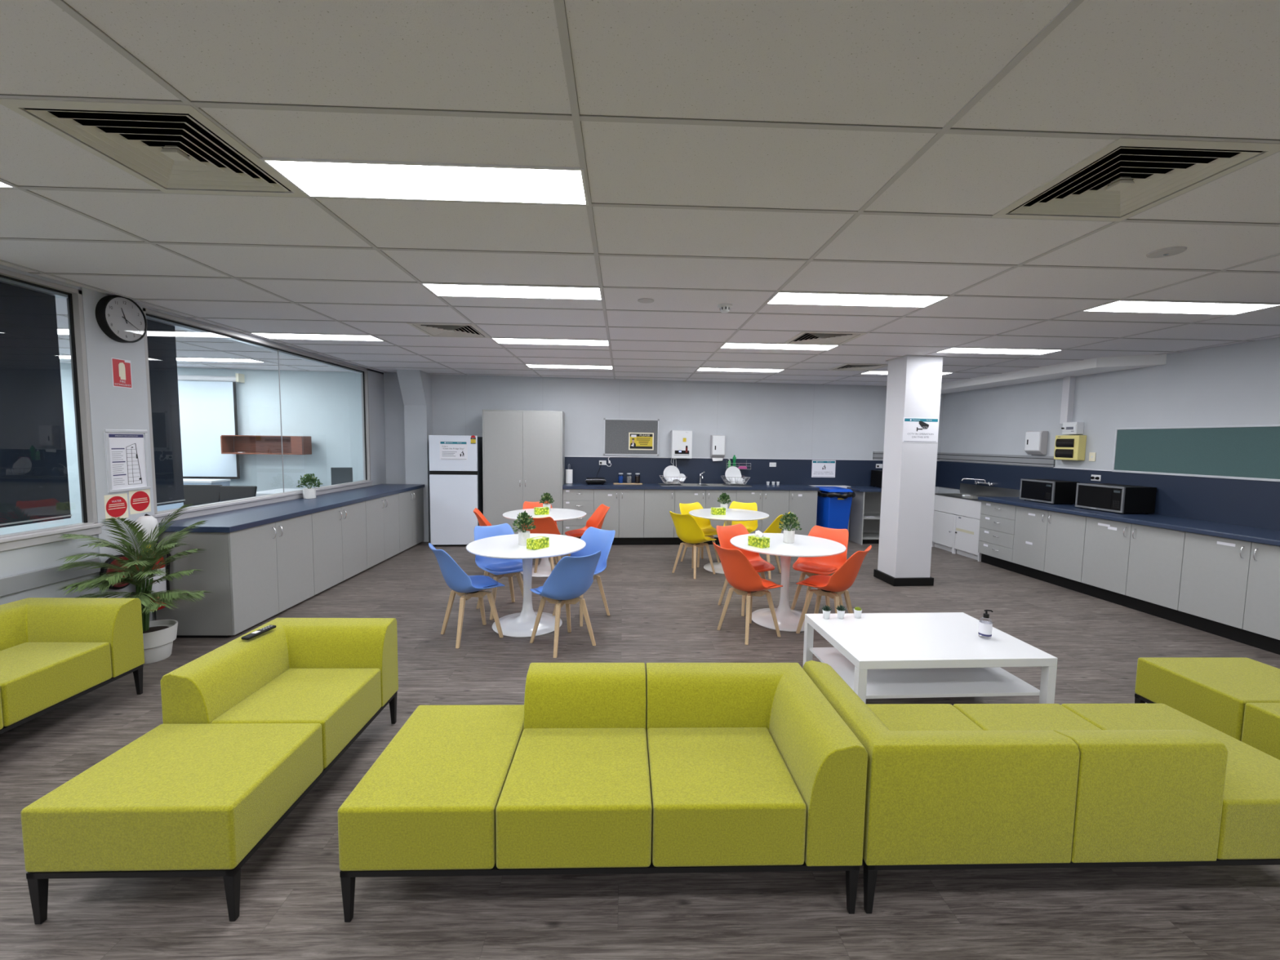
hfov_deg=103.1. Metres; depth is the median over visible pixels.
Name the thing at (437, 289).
recessed light
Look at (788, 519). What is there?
potted plant
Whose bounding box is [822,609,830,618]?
pot
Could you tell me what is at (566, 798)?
seat cushion
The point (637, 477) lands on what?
storage jar
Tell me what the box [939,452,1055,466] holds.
trim
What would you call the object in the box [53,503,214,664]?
potted palm
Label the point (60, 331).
recessed light
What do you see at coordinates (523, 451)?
tall cabinet
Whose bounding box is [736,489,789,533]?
base cabinet
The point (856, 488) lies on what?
countertop
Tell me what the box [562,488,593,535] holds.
base cabinet
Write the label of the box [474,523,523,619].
dining chair
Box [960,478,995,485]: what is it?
tap
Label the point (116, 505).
round sticker
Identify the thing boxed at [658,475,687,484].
dish rack
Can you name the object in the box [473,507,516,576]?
dining chair
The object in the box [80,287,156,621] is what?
pillar
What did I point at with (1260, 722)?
seat cushion
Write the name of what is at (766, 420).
wall
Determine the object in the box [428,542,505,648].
dining chair
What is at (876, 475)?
microwave
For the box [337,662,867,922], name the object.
sofa
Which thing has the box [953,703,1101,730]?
seat cushion
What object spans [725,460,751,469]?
wire shelf
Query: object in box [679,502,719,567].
dining chair
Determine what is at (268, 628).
remote control
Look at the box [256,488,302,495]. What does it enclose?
desk
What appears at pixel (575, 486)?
countertop
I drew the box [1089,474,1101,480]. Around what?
power outlet
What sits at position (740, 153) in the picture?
ceiling
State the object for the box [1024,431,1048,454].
paper towel dispenser
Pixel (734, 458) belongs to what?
detergent bottle
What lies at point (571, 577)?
dining chair
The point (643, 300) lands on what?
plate
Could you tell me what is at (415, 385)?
pillar
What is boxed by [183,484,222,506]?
chair
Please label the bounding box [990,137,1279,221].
ceiling vent
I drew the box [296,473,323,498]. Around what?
potted plant
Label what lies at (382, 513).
base cabinet
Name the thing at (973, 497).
sink
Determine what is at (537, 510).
tissue box
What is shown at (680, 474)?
bowl
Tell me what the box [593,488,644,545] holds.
base cabinet
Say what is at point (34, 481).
blind
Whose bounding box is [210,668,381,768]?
seat cushion
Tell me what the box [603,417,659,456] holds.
board
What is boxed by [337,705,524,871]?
cushion
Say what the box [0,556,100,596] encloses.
trim
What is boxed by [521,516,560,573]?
dining chair
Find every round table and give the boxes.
[466,533,586,637]
[502,508,586,577]
[688,508,768,573]
[729,533,846,631]
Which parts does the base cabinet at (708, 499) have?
door, door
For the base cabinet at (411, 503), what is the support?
on the floor
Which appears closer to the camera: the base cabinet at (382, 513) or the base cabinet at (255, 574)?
the base cabinet at (255, 574)
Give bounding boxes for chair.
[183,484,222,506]
[219,485,257,502]
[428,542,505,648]
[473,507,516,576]
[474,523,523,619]
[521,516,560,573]
[522,501,558,564]
[529,551,600,657]
[551,526,615,626]
[564,503,609,556]
[669,511,715,578]
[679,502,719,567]
[712,542,782,644]
[715,523,774,616]
[723,501,757,533]
[763,511,790,579]
[791,525,848,609]
[795,545,871,633]
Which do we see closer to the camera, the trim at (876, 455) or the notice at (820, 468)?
the notice at (820, 468)
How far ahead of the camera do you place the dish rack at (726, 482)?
8.44 m
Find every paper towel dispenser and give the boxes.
[710,435,725,461]
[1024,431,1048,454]
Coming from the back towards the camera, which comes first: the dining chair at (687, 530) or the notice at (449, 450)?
the notice at (449, 450)
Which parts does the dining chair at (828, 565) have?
leg, leg, cross frame, leg, leg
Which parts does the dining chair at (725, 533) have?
leg, leg, leg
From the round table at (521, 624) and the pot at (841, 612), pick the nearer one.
the pot at (841, 612)
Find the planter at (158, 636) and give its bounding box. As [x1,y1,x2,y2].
[142,619,177,664]
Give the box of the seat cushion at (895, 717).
[865,703,983,730]
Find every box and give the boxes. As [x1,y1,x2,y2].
[526,536,549,550]
[533,506,549,515]
[711,507,725,515]
[747,530,769,548]
[1053,435,1086,460]
[1061,422,1084,434]
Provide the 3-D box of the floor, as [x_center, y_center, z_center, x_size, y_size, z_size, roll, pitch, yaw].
[-0.965,1.461,2.942,15.100,0.050,12.900,1,4,-2]
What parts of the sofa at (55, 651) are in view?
frame, corner backrest, leg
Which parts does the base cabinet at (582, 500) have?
drawer, drawer, drawer, drawer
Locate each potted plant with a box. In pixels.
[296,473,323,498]
[511,510,535,545]
[539,492,554,511]
[717,492,730,511]
[778,511,801,542]
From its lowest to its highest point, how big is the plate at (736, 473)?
0.208 m
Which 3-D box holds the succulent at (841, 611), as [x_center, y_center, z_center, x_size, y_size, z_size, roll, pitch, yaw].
[1.413,0.924,3.573,0.071,0.093,0.072,1,4,-2]
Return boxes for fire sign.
[111,357,132,388]
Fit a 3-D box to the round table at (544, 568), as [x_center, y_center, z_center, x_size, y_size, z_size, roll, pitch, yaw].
[-1.208,0.792,6.465,1.040,0.738,1.040,1,4,-2]
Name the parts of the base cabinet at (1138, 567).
door, door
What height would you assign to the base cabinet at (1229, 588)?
0.895 m
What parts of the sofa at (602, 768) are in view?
leg, frame, corner backrest, leg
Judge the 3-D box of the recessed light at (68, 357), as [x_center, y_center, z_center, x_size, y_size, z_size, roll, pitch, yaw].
[-7.512,-1.670,6.924,1.200,0.006,0.300,1,4,-2]
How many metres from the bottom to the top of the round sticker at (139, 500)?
0.190 m
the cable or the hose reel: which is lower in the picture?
the hose reel
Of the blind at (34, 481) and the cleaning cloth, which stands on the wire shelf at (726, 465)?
the cleaning cloth
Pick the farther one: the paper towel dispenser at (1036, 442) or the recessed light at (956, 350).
the paper towel dispenser at (1036, 442)
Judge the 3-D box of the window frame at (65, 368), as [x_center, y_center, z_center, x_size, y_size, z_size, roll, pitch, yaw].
[-8.440,0.000,2.591,0.100,2.700,12.900,1,4,-2]
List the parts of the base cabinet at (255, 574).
door, door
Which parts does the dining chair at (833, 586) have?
leg, leg, cross frame, leg, leg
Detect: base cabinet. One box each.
[152,513,314,638]
[311,501,367,595]
[365,493,399,568]
[398,487,424,552]
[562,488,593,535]
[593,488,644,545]
[643,489,675,544]
[673,489,736,544]
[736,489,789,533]
[788,490,817,535]
[931,493,981,561]
[977,500,1016,572]
[1012,506,1086,594]
[1080,516,1185,624]
[1177,532,1279,654]
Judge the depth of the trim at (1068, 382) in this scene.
6.62 m
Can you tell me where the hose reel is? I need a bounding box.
[99,555,135,589]
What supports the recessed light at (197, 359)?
in the ceiling
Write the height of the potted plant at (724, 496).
0.254 m
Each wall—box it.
[0,264,386,604]
[177,367,943,496]
[937,337,1279,493]
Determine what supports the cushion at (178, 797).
on the sofa at (250, 727)
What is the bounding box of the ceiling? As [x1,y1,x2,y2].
[0,0,1279,386]
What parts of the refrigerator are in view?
freezer door, fridge door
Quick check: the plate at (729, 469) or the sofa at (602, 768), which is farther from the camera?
the plate at (729, 469)
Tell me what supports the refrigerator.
on the floor
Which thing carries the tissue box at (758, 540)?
on the round table at (806, 546)
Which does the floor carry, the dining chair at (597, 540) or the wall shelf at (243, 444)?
the dining chair at (597, 540)
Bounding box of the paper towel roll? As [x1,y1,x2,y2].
[564,464,573,484]
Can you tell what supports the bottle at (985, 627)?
on the coffee table at (878, 655)
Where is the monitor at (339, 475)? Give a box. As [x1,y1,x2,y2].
[330,467,352,484]
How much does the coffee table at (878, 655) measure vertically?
0.450 m
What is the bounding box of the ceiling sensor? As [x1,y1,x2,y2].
[1146,246,1186,257]
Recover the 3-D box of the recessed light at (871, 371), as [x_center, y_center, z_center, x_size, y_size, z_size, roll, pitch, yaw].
[3.816,-1.533,7.296,1.200,0.006,0.300,1,4,-2]
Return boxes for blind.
[0,282,71,528]
[146,319,185,506]
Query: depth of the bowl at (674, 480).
8.32 m
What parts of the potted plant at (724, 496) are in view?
pot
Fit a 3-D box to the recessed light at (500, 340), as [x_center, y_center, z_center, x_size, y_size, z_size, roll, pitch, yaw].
[-0.923,-1.453,5.345,1.200,0.006,0.300,1,4,-2]
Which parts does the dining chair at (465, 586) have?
leg, leg, cross frame, leg, leg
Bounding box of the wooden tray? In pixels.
[613,482,642,484]
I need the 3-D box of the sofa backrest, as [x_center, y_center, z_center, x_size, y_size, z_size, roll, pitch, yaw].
[-0.244,1.079,2.323,0.536,0.443,0.200,1,4,-2]
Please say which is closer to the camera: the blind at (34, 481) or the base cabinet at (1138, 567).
the blind at (34, 481)
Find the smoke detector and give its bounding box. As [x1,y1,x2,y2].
[717,303,732,312]
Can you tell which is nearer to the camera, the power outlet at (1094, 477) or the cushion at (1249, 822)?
the cushion at (1249, 822)
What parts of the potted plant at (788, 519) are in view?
pot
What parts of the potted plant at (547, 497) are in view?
pot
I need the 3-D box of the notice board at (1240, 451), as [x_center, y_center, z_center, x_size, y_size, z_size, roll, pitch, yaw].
[5.788,-0.266,4.878,0.022,0.525,2.428,0,4,-5]
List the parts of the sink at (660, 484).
bowl, bowl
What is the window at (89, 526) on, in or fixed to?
in the wall at (26, 559)
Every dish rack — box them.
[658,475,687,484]
[721,475,750,484]
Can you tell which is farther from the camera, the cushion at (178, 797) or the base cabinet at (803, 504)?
the base cabinet at (803, 504)
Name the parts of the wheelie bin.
lid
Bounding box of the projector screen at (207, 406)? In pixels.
[177,373,244,479]
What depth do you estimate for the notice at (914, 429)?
5.92 m
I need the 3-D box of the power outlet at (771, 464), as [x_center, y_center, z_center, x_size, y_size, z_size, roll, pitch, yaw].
[2.311,-0.267,8.845,0.118,0.074,0.010,0,4,-5]
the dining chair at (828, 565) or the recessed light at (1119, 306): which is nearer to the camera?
the recessed light at (1119, 306)
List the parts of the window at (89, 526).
sill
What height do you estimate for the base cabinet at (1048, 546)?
0.895 m
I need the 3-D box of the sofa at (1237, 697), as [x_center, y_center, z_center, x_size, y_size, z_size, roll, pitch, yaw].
[3.352,1.218,2.446,0.690,0.635,1.270,1,4,-2]
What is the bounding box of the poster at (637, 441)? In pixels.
[628,432,653,449]
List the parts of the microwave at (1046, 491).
door glass, door frame, control panel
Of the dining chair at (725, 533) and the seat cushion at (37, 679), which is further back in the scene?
the dining chair at (725, 533)
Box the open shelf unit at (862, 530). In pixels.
[848,490,881,544]
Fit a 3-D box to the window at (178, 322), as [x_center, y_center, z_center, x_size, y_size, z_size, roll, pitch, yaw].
[-4.101,-0.645,5.905,0.175,1.745,3.630,1,4,-2]
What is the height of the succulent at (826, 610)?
0.093 m
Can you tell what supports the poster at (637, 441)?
attached to the board at (615, 435)
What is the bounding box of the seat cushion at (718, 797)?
[646,727,806,866]
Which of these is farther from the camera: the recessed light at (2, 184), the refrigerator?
the refrigerator
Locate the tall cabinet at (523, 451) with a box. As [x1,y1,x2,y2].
[482,409,564,534]
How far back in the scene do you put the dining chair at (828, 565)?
5.13 m
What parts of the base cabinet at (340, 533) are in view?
door, door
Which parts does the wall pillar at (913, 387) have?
baseboard, head trim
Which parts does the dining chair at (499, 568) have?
leg, leg, cross frame, leg, leg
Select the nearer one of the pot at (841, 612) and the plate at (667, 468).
the pot at (841, 612)
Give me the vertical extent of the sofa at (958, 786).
0.635 m
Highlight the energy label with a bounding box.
[471,435,475,444]
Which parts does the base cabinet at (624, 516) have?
door, door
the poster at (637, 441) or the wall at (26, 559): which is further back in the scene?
the poster at (637, 441)
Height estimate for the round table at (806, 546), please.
0.738 m
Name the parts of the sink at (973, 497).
bowl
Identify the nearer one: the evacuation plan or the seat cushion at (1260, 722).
the seat cushion at (1260, 722)
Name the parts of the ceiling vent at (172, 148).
plate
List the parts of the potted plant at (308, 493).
pot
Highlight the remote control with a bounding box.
[241,625,275,639]
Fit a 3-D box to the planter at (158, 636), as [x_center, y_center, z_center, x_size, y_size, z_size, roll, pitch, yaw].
[-3.641,1.211,3.780,0.314,0.243,0.314,1,4,-2]
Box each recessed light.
[0,180,18,188]
[57,328,69,334]
[59,355,71,359]
[176,357,264,362]
[251,333,384,341]
[258,157,588,205]
[420,283,603,300]
[491,337,609,346]
[524,364,613,368]
[697,367,785,372]
[720,342,839,350]
[765,292,949,307]
[861,370,953,374]
[936,347,1062,355]
[1080,300,1279,315]
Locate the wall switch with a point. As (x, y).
(1091, 455)
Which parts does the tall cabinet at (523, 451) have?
door, door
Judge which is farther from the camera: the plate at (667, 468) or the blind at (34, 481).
the plate at (667, 468)
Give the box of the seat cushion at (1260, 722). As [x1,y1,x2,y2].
[1240,702,1279,759]
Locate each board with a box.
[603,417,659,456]
[1111,423,1279,481]
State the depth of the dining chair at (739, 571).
4.27 m
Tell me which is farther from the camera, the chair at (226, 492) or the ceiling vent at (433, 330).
the chair at (226, 492)
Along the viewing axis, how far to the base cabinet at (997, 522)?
7.00 m
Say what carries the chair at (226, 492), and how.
on the floor
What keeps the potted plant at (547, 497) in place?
on the round table at (544, 568)
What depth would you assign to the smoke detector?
3.81 m
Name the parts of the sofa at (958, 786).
leg, corner backrest, frame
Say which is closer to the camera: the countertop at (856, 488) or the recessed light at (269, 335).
the recessed light at (269, 335)
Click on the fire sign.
(121, 368)
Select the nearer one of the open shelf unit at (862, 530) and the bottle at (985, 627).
the bottle at (985, 627)
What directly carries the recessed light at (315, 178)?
in the ceiling
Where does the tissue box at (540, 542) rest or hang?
on the round table at (521, 624)
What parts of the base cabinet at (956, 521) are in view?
door, rail, door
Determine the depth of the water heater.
8.54 m
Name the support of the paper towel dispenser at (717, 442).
attached to the wall at (766, 420)
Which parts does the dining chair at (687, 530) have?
leg, leg, cross frame, leg, leg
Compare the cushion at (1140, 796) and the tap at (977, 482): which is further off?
the tap at (977, 482)
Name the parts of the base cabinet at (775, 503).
door, door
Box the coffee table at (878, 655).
[802,612,1057,703]
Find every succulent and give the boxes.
[822,604,831,618]
[835,604,846,618]
[853,606,862,618]
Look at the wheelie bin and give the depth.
8.36 m
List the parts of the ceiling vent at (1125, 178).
plate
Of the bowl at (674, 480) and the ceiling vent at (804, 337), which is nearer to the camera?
the ceiling vent at (804, 337)
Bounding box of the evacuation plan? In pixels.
[103,429,151,493]
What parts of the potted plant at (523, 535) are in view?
pot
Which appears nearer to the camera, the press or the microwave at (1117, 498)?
the microwave at (1117, 498)
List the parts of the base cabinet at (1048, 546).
door, door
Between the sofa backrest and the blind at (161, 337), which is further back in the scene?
the blind at (161, 337)
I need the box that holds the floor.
[0,539,1279,959]
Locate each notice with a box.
[439,440,467,459]
[811,460,835,477]
[902,417,938,442]
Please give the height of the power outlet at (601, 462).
0.074 m
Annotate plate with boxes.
[637,297,653,302]
[663,465,679,480]
[666,468,679,482]
[724,466,740,482]
[728,470,741,480]
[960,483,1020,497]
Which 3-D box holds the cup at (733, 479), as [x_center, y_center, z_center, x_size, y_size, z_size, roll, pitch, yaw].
[1.557,0.011,8.441,0.087,0.090,0.087,4,6,39]
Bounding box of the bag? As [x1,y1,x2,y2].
[134,513,159,542]
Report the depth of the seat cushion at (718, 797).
1.78 m
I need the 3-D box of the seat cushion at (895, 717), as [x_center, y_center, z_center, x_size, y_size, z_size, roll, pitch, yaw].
[1.256,1.215,2.235,0.536,0.228,0.492,1,4,-2]
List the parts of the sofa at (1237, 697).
leg, frame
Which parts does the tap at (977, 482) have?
spout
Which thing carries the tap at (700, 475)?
on the countertop at (575, 486)
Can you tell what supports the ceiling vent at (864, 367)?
in the ceiling
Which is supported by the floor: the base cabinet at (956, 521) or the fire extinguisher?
the base cabinet at (956, 521)
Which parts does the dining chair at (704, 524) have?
leg, leg, leg, leg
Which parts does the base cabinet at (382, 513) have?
door, door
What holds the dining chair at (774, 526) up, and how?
on the floor
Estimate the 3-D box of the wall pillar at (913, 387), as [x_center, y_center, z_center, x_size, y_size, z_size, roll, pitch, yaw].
[3.251,-0.103,6.154,0.500,2.700,0.440,0,4,-5]
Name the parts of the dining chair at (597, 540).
leg, leg, leg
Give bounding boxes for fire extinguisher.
[136,543,170,611]
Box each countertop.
[158,484,424,532]
[562,482,819,490]
[846,485,881,492]
[977,496,1279,546]
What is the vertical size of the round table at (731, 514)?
0.738 m
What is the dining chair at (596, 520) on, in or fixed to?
on the floor
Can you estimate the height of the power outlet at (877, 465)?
0.074 m
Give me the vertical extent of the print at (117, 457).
0.252 m
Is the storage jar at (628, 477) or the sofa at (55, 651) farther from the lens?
the storage jar at (628, 477)
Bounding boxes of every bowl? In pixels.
[672,478,679,483]
[677,473,685,481]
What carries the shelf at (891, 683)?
attached to the coffee table at (878, 655)
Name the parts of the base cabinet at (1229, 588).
door, handle, handle, door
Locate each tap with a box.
[698,471,704,484]
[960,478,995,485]
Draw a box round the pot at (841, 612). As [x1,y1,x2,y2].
[836,608,844,618]
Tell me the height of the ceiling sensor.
0.016 m
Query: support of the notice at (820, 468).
attached to the wall at (766, 420)
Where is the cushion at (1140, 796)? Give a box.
[1053,729,1227,862]
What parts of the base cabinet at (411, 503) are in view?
door, door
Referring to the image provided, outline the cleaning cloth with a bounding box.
[737,466,746,468]
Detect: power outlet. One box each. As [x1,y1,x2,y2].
[599,460,606,465]
[769,462,776,466]
[875,463,882,467]
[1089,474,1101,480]
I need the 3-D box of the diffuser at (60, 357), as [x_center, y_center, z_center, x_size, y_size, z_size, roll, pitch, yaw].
[-7.512,-1.670,6.924,1.176,0.004,0.276,1,4,-2]
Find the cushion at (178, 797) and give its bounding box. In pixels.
[20,723,323,871]
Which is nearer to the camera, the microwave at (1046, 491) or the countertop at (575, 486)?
the microwave at (1046, 491)
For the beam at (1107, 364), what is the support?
attached to the wall at (1234, 384)
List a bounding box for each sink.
[657,483,751,486]
[934,493,991,501]
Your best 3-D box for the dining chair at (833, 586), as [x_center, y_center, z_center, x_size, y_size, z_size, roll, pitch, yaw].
[1.690,0.955,4.443,0.548,0.807,0.483,5,6,41]
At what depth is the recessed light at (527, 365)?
7.12 m
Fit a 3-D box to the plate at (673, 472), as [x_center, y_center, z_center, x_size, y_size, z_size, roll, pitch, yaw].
[0.547,-0.076,8.357,0.230,0.228,0.045,0,4,-5]
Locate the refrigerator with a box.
[428,435,483,546]
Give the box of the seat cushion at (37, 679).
[0,642,111,726]
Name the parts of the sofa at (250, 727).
leg, frame, leg, corner backrest, leg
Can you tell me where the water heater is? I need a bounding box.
[670,430,692,466]
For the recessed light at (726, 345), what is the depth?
5.42 m
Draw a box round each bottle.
[732,454,736,466]
[977,609,992,636]
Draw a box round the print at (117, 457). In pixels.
[111,451,124,484]
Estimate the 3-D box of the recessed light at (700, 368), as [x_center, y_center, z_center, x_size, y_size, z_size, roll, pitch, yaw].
[1.418,-1.562,7.217,1.200,0.006,0.300,1,4,-2]
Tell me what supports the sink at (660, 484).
in the countertop at (575, 486)
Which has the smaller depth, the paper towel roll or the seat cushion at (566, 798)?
the seat cushion at (566, 798)
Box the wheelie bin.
[816,486,855,528]
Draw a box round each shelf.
[220,435,311,454]
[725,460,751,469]
[809,647,1039,698]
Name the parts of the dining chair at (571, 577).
leg, leg, cross frame, leg, leg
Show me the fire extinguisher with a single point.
(164, 585)
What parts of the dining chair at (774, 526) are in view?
leg, leg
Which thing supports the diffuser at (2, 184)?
attached to the recessed light at (2, 184)
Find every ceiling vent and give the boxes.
[0,97,308,197]
[405,322,490,337]
[782,331,866,345]
[827,364,888,371]
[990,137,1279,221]
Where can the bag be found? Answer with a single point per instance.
(148, 522)
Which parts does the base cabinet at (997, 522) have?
drawer, drawer, drawer, drawer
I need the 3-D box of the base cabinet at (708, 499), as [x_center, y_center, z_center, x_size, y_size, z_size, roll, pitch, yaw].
[1.028,0.587,8.481,1.008,0.905,0.613,0,4,-5]
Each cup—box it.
[730,477,736,483]
[737,477,744,483]
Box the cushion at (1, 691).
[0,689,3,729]
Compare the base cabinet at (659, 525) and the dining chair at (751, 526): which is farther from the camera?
the base cabinet at (659, 525)
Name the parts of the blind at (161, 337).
bead chain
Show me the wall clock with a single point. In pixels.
(120, 318)
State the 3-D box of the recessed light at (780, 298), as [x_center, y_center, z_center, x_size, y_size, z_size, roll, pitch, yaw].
[1.532,-1.286,3.630,1.200,0.006,0.300,1,4,-2]
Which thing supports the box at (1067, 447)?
attached to the wall at (1234, 384)
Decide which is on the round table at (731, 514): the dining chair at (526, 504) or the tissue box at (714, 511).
the tissue box at (714, 511)
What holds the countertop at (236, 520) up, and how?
on the base cabinet at (255, 574)
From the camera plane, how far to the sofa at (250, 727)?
2.00 m
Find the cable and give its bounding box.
[605,456,667,466]
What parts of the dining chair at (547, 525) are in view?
leg, leg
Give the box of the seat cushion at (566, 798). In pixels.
[495,728,652,869]
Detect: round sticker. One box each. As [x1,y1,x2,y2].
[103,493,128,520]
[128,488,151,514]
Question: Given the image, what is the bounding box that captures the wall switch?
[1088,452,1096,461]
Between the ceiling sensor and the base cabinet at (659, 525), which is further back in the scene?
the base cabinet at (659, 525)
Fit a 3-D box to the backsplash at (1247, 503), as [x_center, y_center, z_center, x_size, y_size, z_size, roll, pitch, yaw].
[2.601,0.303,3.142,6.685,0.472,11.500,0,4,-5]
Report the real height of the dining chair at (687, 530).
0.807 m
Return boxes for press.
[584,466,606,484]
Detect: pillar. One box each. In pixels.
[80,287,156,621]
[396,369,432,542]
[873,355,946,586]
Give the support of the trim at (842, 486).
attached to the wall at (766, 420)
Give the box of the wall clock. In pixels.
[95,295,146,342]
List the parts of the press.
lid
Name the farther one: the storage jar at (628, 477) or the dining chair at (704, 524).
the storage jar at (628, 477)
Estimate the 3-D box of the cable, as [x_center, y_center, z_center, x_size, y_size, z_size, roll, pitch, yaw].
[-0.056,-0.312,8.594,1.060,0.177,0.032,0,4,-5]
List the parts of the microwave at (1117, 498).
door glass, door frame, control panel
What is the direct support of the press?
on the countertop at (575, 486)
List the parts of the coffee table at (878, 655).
leg, leg, leg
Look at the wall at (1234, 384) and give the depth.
6.01 m
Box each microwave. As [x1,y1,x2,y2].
[870,470,882,487]
[1019,478,1079,504]
[1075,483,1156,514]
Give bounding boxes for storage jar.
[617,472,622,483]
[626,472,631,483]
[635,472,639,483]
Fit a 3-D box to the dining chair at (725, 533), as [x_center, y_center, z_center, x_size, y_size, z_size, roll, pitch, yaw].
[1.051,0.890,5.168,0.483,0.807,0.548,-2,5,-29]
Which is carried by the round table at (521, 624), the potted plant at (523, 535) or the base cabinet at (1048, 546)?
the potted plant at (523, 535)
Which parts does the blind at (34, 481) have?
bead chain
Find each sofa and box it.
[0,597,144,734]
[20,617,398,924]
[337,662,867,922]
[803,660,1279,913]
[1134,657,1279,759]
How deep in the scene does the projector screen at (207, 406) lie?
7.87 m
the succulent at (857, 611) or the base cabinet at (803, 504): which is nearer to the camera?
the succulent at (857, 611)
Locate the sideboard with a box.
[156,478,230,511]
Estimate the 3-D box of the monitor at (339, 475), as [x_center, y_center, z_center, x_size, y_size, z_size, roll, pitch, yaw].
[-4.477,-0.008,7.643,0.280,0.360,0.140,-1,5,-22]
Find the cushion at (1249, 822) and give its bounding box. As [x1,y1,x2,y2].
[1061,703,1279,859]
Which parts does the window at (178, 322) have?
sill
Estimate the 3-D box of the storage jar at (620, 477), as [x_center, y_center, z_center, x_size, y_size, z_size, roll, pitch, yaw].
[-0.319,-0.032,8.434,0.082,0.168,0.081,0,4,-5]
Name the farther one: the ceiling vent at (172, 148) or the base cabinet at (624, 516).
the base cabinet at (624, 516)
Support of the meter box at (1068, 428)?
attached to the wall at (1234, 384)
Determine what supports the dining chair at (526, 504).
on the floor
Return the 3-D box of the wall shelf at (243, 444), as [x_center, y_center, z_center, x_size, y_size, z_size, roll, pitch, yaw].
[-5.764,-0.543,7.862,1.160,0.285,0.270,0,4,-5]
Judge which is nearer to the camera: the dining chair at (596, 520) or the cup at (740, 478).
the dining chair at (596, 520)
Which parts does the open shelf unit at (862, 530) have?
panel, shelf, shelf, panel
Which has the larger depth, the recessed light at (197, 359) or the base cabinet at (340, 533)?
the recessed light at (197, 359)
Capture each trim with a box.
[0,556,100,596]
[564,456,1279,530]
[808,484,849,533]
[872,451,940,460]
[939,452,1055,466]
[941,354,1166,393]
[1059,376,1075,423]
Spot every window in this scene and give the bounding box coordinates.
[0,267,103,551]
[142,307,373,523]
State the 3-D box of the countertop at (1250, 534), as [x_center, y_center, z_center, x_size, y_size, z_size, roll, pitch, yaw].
[5.406,0.439,5.114,0.703,0.048,4.470,0,4,-5]
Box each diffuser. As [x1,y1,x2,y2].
[0,182,10,186]
[59,355,71,358]
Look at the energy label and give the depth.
7.75 m
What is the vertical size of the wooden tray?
0.016 m
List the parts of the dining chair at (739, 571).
leg, leg, cross frame, leg, leg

